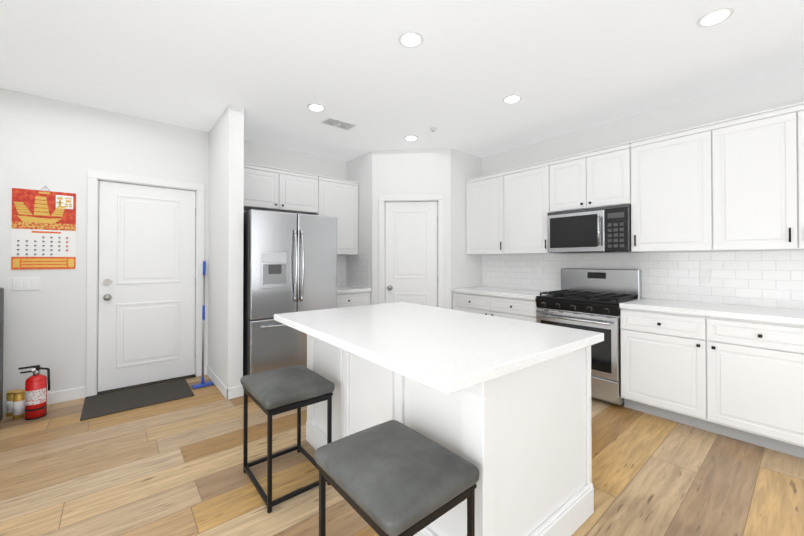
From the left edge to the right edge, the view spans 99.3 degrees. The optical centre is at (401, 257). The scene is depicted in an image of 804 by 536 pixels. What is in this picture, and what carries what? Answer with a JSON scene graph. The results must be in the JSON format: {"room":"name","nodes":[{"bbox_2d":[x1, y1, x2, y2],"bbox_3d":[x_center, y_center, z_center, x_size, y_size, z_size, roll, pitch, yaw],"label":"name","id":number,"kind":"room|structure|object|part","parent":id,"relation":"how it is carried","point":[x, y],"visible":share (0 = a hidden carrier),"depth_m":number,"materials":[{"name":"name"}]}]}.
{"room":"kitchen","nodes":[
{"label":"kitchen","id":0,"kind":"room"},
{"bbox_2d":[0,88,346,400],"bbox_3d":[-1.735,-0.047,4.348,5.290,2.750,0.120,0,-1,-40],"label":"wall","id":1,"kind":"structure","parent":0,"point":[46,144],"depth_m":3.15,"materials":[{"name":"white paint"}]},
{"bbox_2d":[12,277,39,290],"bbox_3d":[-3.273,0.230,2.977,0.165,0.115,0.010,0,-1,-40],"label":"switch plate","id":2,"kind":"object","parent":1,"relation":"attached to","point":[24,283],"visible":1,"depth_m":2.97,"materials":[{"name":"white plastic"}]},
{"bbox_2d":[11,188,75,269],"bbox_3d":[-3.188,-0.267,3.051,0.402,0.750,0.010,0,-1,-40],"label":"calendar","id":3,"kind":"object","parent":1,"relation":"attached to","point":[43,229],"visible":1,"depth_m":3.04,"materials":[{"name":"red paper"}]},
{"bbox_2d":[3,387,85,412],"bbox_3d":[-3.292,1.265,2.951,0.822,0.105,0.013,0,-1,-40],"label":"baseboard","id":4,"kind":"structure","parent":1,"relation":"attached to","point":[80,393],"depth_m":3.12,"materials":[{"name":"white paint"}]},
{"bbox_2d":[86,170,204,396],"bbox_3d":[-2.636,0.248,3.575,0.976,2.148,0.130,0,-1,-40],"label":"door frame","id":5,"kind":"structure","parent":1,"relation":"attached to","point":[94,178],"depth_m":3.31,"materials":[{"name":"white paint"}]},
{"bbox_2d":[98,181,195,391],"bbox_3d":[-2.604,0.279,3.546,0.820,2.042,0.119,0,-1,-40],"label":"entry door","id":6,"kind":"structure","parent":1,"relation":"in","point":[146,306],"depth_m":3.53,"materials":[{"name":"white paint"}]},
{"bbox_2d":[244,162,358,254],"bbox_3d":[-1.346,-0.549,4.370,1.662,1.015,0.344,0,-1,-40],"label":"upper cabinet","id":7,"kind":"object","parent":1,"relation":"attached to","point":[266,188],"visible":0.71,"depth_m":4.30,"materials":[{"name":"white wood"}]},
{"bbox_2d":[337,254,368,287],"bbox_3d":[-0.890,0.194,4.589,0.680,0.472,0.590,0,-1,-40],"label":"tile backsplash","id":8,"kind":"structure","parent":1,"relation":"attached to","point":[352,270],"depth_m":4.87,"materials":[{"name":"white tile"}]},
{"bbox_2d":[208,105,243,387],"bbox_3d":[-1.858,-0.052,3.574,0.130,2.749,0.909,0,-1,-40],"label":"partition wall","id":9,"kind":"structure","parent":0,"point":[225,252],"depth_m":3.26,"materials":[{"name":"white paint"}]},
{"bbox_2d":[204,365,229,399],"bbox_3d":[-1.919,1.269,3.504,0.040,0.105,0.923,0,-1,-40],"label":"baseboard","id":10,"kind":"structure","parent":9,"relation":"attached to","point":[208,371],"depth_m":3.45,"materials":[{"name":"white paint"}]},
{"bbox_2d":[233,385,243,395],"bbox_3d":[-1.799,1.270,3.604,0.012,0.105,0.923,0,-1,-40],"label":"baseboard","id":11,"kind":"structure","parent":9,"relation":"attached to","point":[239,389],"depth_m":3.23,"materials":[{"name":"white paint"}]},
{"bbox_2d":[0,375,803,535],"bbox_3d":[0.741,1.334,1.369,5.290,0.060,7.850,0,-1,-40],"label":"floor","id":12,"kind":"structure","parent":0,"point":[173,468],"depth_m":2.02,"materials":[{"name":"brown wood"}]},
{"bbox_2d":[0,288,3,420],"bbox_3d":[-3.255,0.779,2.546,0.317,1.070,0.370,0,-1,-40],"label":"water cooler","id":13,"kind":"object","parent":12,"relation":"on","point":[1,342],"visible":0.93,"depth_m":2.74,"materials":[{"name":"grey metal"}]},
{"bbox_2d":[6,391,10,416],"bbox_3d":[-3.257,1.218,2.860,0.073,0.197,0.073,0,-1,41],"label":"can","id":14,"kind":"object","parent":12,"relation":"on","point":[8,403],"depth_m":2.83,"materials":[{"name":"gold metal"}]},
{"bbox_2d":[11,389,24,418],"bbox_3d":[-3.154,1.210,2.815,0.073,0.212,0.073,0,-1,41],"label":"can","id":15,"kind":"object","parent":12,"relation":"on","point":[15,405],"depth_m":2.80,"materials":[{"name":"gold metal"}]},
{"bbox_2d":[18,365,49,419],"bbox_3d":[-3.029,1.105,2.817,0.183,0.422,0.128,0,-1,-40],"label":"fire extinguisher","id":16,"kind":"object","parent":12,"relation":"on","point":[36,395],"visible":1,"depth_m":2.79,"materials":[{"name":"red paint"}]},
{"bbox_2d":[80,378,193,420],"bbox_3d":[-2.471,1.313,3.225,0.795,0.012,0.595,0,-1,-40],"label":"rug","id":17,"kind":"object","parent":12,"relation":"on","point":[99,405],"visible":0.98,"depth_m":3.16,"materials":[{"name":"grey fabric"}]},
{"bbox_2d":[191,261,213,389],"bbox_3d":[-2.145,0.681,3.631,0.194,1.284,0.424,0,-1,-40],"label":"mop","id":18,"kind":"object","parent":12,"relation":"on","point":[202,384],"visible":0.98,"depth_m":3.62,"materials":[{"name":"blue plastic"}]},
{"bbox_2d":[240,365,334,513],"bbox_3d":[-0.687,0.997,2.030,0.400,0.624,0.490,0,-1,-40],"label":"stool","id":19,"kind":"object","parent":12,"relation":"on","point":[271,393],"visible":0.96,"depth_m":1.92,"materials":[{"name":"grey leather"}]},
{"bbox_3d":[-0.687,0.735,2.032,0.400,0.100,0.490,0,-1,-40],"label":"seat","id":20,"kind":"part","parent":19,"relation":"part of","materials":[{"name":"grey leather"}]},
{"bbox_2d":[243,209,336,375],"bbox_3d":[-1.324,0.429,3.796,0.910,1.780,0.948,0,-1,-40],"label":"refrigerator","id":21,"kind":"object","parent":12,"relation":"on","point":[289,262],"visible":0.65,"depth_m":3.39,"materials":[{"name":"grey metal"}]},
{"bbox_2d":[337,285,370,307],"bbox_3d":[-0.873,0.869,4.560,0.676,0.922,0.645,0,-1,-40],"label":"base cabinet","id":22,"kind":"object","parent":12,"relation":"on","point":[350,296],"visible":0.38,"depth_m":4.39,"materials":[{"name":"white wood"}]},
{"bbox_2d":[314,420,478,535],"bbox_3d":[-0.032,0.991,1.229,0.400,0.624,0.490,0,-1,-40],"label":"stool","id":23,"kind":"object","parent":12,"relation":"on","point":[392,478],"visible":1,"depth_m":1.12,"materials":[{"name":"grey leather"}]},
{"bbox_2d":[306,338,598,535],"bbox_3d":[0.148,0.870,2.106,0.940,0.881,1.615,0,-1,-40],"label":"kitchen island","id":24,"kind":"object","parent":12,"relation":"on","point":[502,405],"depth_m":1.51,"materials":[{"name":"white wood"}]},
{"bbox_2d":[274,302,603,401],"bbox_3d":[0.073,0.408,2.044,1.182,0.041,1.694,0,-1,-40],"label":"island countertop","id":25,"kind":"structure","parent":24,"relation":"on","point":[456,354],"depth_m":1.60,"materials":[{"name":"white stone"}]},
{"bbox_2d":[451,286,547,321],"bbox_3d":[1.258,0.866,4.188,0.645,0.922,1.163,0,-1,-40],"label":"base cabinet","id":26,"kind":"object","parent":12,"relation":"on","point":[516,304],"visible":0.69,"depth_m":3.96,"materials":[{"name":"white wood"}]},
{"bbox_2d":[535,268,641,404],"bbox_3d":[1.845,0.721,3.423,0.705,1.200,0.760,0,-1,-40],"label":"gas range","id":27,"kind":"object","parent":12,"relation":"on","point":[587,299],"visible":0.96,"depth_m":3.22,"materials":[{"name":"silver metal"}]},
{"bbox_2d":[619,298,803,458],"bbox_3d":[2.669,0.852,2.497,0.645,0.922,1.706,0,-1,-40],"label":"base cabinet","id":28,"kind":"object","parent":12,"relation":"on","point":[734,371],"visible":1,"depth_m":2.49,"materials":[{"name":"white wood"}]},
{"bbox_2d":[0,0,803,161],"bbox_3d":[0.741,-1.476,1.392,5.290,0.060,7.850,0,-1,-40],"label":"ceiling","id":29,"kind":"structure","parent":0,"point":[273,68],"depth_m":2.50,"materials":[{"name":"white paint"}]},
{"bbox_2d":[307,103,324,111],"bbox_3d":[-0.817,-1.426,3.251,0.163,0.009,0.163,0,0,5],"label":"recessed light","id":30,"kind":"object","parent":29,"relation":"in","point":[316,107],"depth_m":3.24,"materials":[{"name":"white paint"}]},
{"bbox_2d":[320,117,356,130],"bbox_3d":[-0.675,-1.421,3.643,0.340,0.012,0.190,0,-1,-40],"label":"ceiling vent","id":31,"kind":"object","parent":29,"relation":"in","point":[337,123],"visible":1,"depth_m":3.62,"materials":[{"name":"white metal"}]},
{"bbox_2d":[398,31,422,47],"bbox_3d":[0.058,-1.434,2.249,0.163,0.009,0.163,0,0,5],"label":"recessed light","id":32,"kind":"object","parent":29,"relation":"in","point":[410,39],"depth_m":2.24,"materials":[{"name":"white paint"}]},
{"bbox_2d":[404,135,417,140],"bbox_3d":[0.108,-1.419,4.062,0.163,0.009,0.163,0,0,5],"label":"recessed light","id":33,"kind":"object","parent":29,"relation":"in","point":[410,137],"depth_m":4.04,"materials":[{"name":"white paint"}]},
{"bbox_2d":[503,94,521,103],"bbox_3d":[0.993,-1.427,3.080,0.163,0.009,0.163,0,0,5],"label":"recessed light","id":34,"kind":"object","parent":29,"relation":"in","point":[513,98],"depth_m":3.06,"materials":[{"name":"white paint"}]},
{"bbox_2d":[697,6,733,26],"bbox_3d":[1.872,-1.435,2.042,0.163,0.009,0.163,0,0,5],"label":"recessed light","id":35,"kind":"object","parent":29,"relation":"in","point":[718,15],"depth_m":2.03,"materials":[{"name":"white paint"}]},
{"bbox_2d":[347,148,481,309],"bbox_3d":[0.157,-0.041,4.943,1.379,2.749,1.389,0,-1,-40],"label":"wall","id":36,"kind":"structure","parent":0,"point":[447,172],"depth_m":4.52,"materials":[{"name":"white paint"}]},
{"bbox_2d":[379,194,443,307],"bbox_3d":[0.123,0.256,4.527,0.856,2.148,0.126,0,0,5],"label":"door frame","id":37,"kind":"structure","parent":36,"relation":"attached to","point":[438,198],"depth_m":4.48,"materials":[{"name":"white paint"}]},
{"bbox_2d":[385,201,437,306],"bbox_3d":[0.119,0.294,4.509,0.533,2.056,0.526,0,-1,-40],"label":"pantry door","id":38,"kind":"structure","parent":36,"relation":"in","point":[411,275],"depth_m":4.50,"materials":[{"name":"white paint"}]},
{"bbox_2d":[481,67,803,298],"bbox_3d":[2.764,-0.058,2.991,0.120,2.750,7.730,0,-1,-40],"label":"wall","id":39,"kind":"structure","parent":0,"point":[779,90],"depth_m":3.23,"materials":[{"name":"white paint"}]},
{"bbox_2d":[465,161,563,254],"bbox_3d":[1.363,-0.550,4.290,0.364,1.015,1.161,0,-1,-40],"label":"upper cabinet","id":40,"kind":"object","parent":39,"relation":"attached to","point":[507,211],"visible":0.92,"depth_m":4.12,"materials":[{"name":"white wood"}]},
{"bbox_2d":[549,142,630,212],"bbox_3d":[1.983,-0.778,3.550,0.363,0.570,0.768,0,-1,-40],"label":"upper cabinet","id":41,"kind":"object","parent":39,"relation":"attached to","point":[600,177],"visible":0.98,"depth_m":3.40,"materials":[{"name":"white wood"}]},
{"bbox_2d":[547,204,630,252],"bbox_3d":[1.951,-0.268,3.518,0.447,0.436,0.764,0,-1,-40],"label":"microwave","id":42,"kind":"object","parent":41,"relation":"attached to","point":[606,229],"visible":0.96,"depth_m":3.36,"materials":[{"name":"grey metal"}]},
{"bbox_2d":[482,250,803,308],"bbox_3d":[2.296,0.175,3.450,0.008,0.446,3.637,0,-1,-40],"label":"tile backsplash","id":43,"kind":"structure","parent":39,"relation":"attached to","point":[775,278],"depth_m":3.09,"materials":[{"name":"white tile"}]},
{"bbox_2d":[537,267,541,275],"bbox_3d":[1.680,0.170,4.175,0.008,0.115,0.070,0,-1,-40],"label":"electrical outlet plate","id":44,"kind":"object","parent":43,"relation":"attached to","point":[539,269],"depth_m":4.17,"materials":[{"name":"white plastic"}]},
{"bbox_2d":[700,269,709,281],"bbox_3d":[2.661,0.160,3.000,0.008,0.115,0.070,0,-1,-40],"label":"electrical outlet plate","id":45,"kind":"object","parent":43,"relation":"attached to","point":[704,275],"depth_m":3.00,"materials":[{"name":"white plastic"}]},
{"bbox_2d":[630,126,701,251],"bbox_3d":[2.435,-0.553,3.020,0.346,1.000,0.618,0,-1,-40],"label":"upper cabinet","id":46,"kind":"object","parent":39,"relation":"attached to","point":[666,206],"depth_m":2.94,"materials":[{"name":"white wood"}]},
{"bbox_2d":[698,101,803,250],"bbox_3d":[2.888,-0.557,2.477,0.346,1.000,1.021,0,-1,-40],"label":"upper cabinet","id":47,"kind":"object","parent":39,"relation":"attached to","point":[734,184],"depth_m":2.54,"materials":[{"name":"white wood"}]}
]}

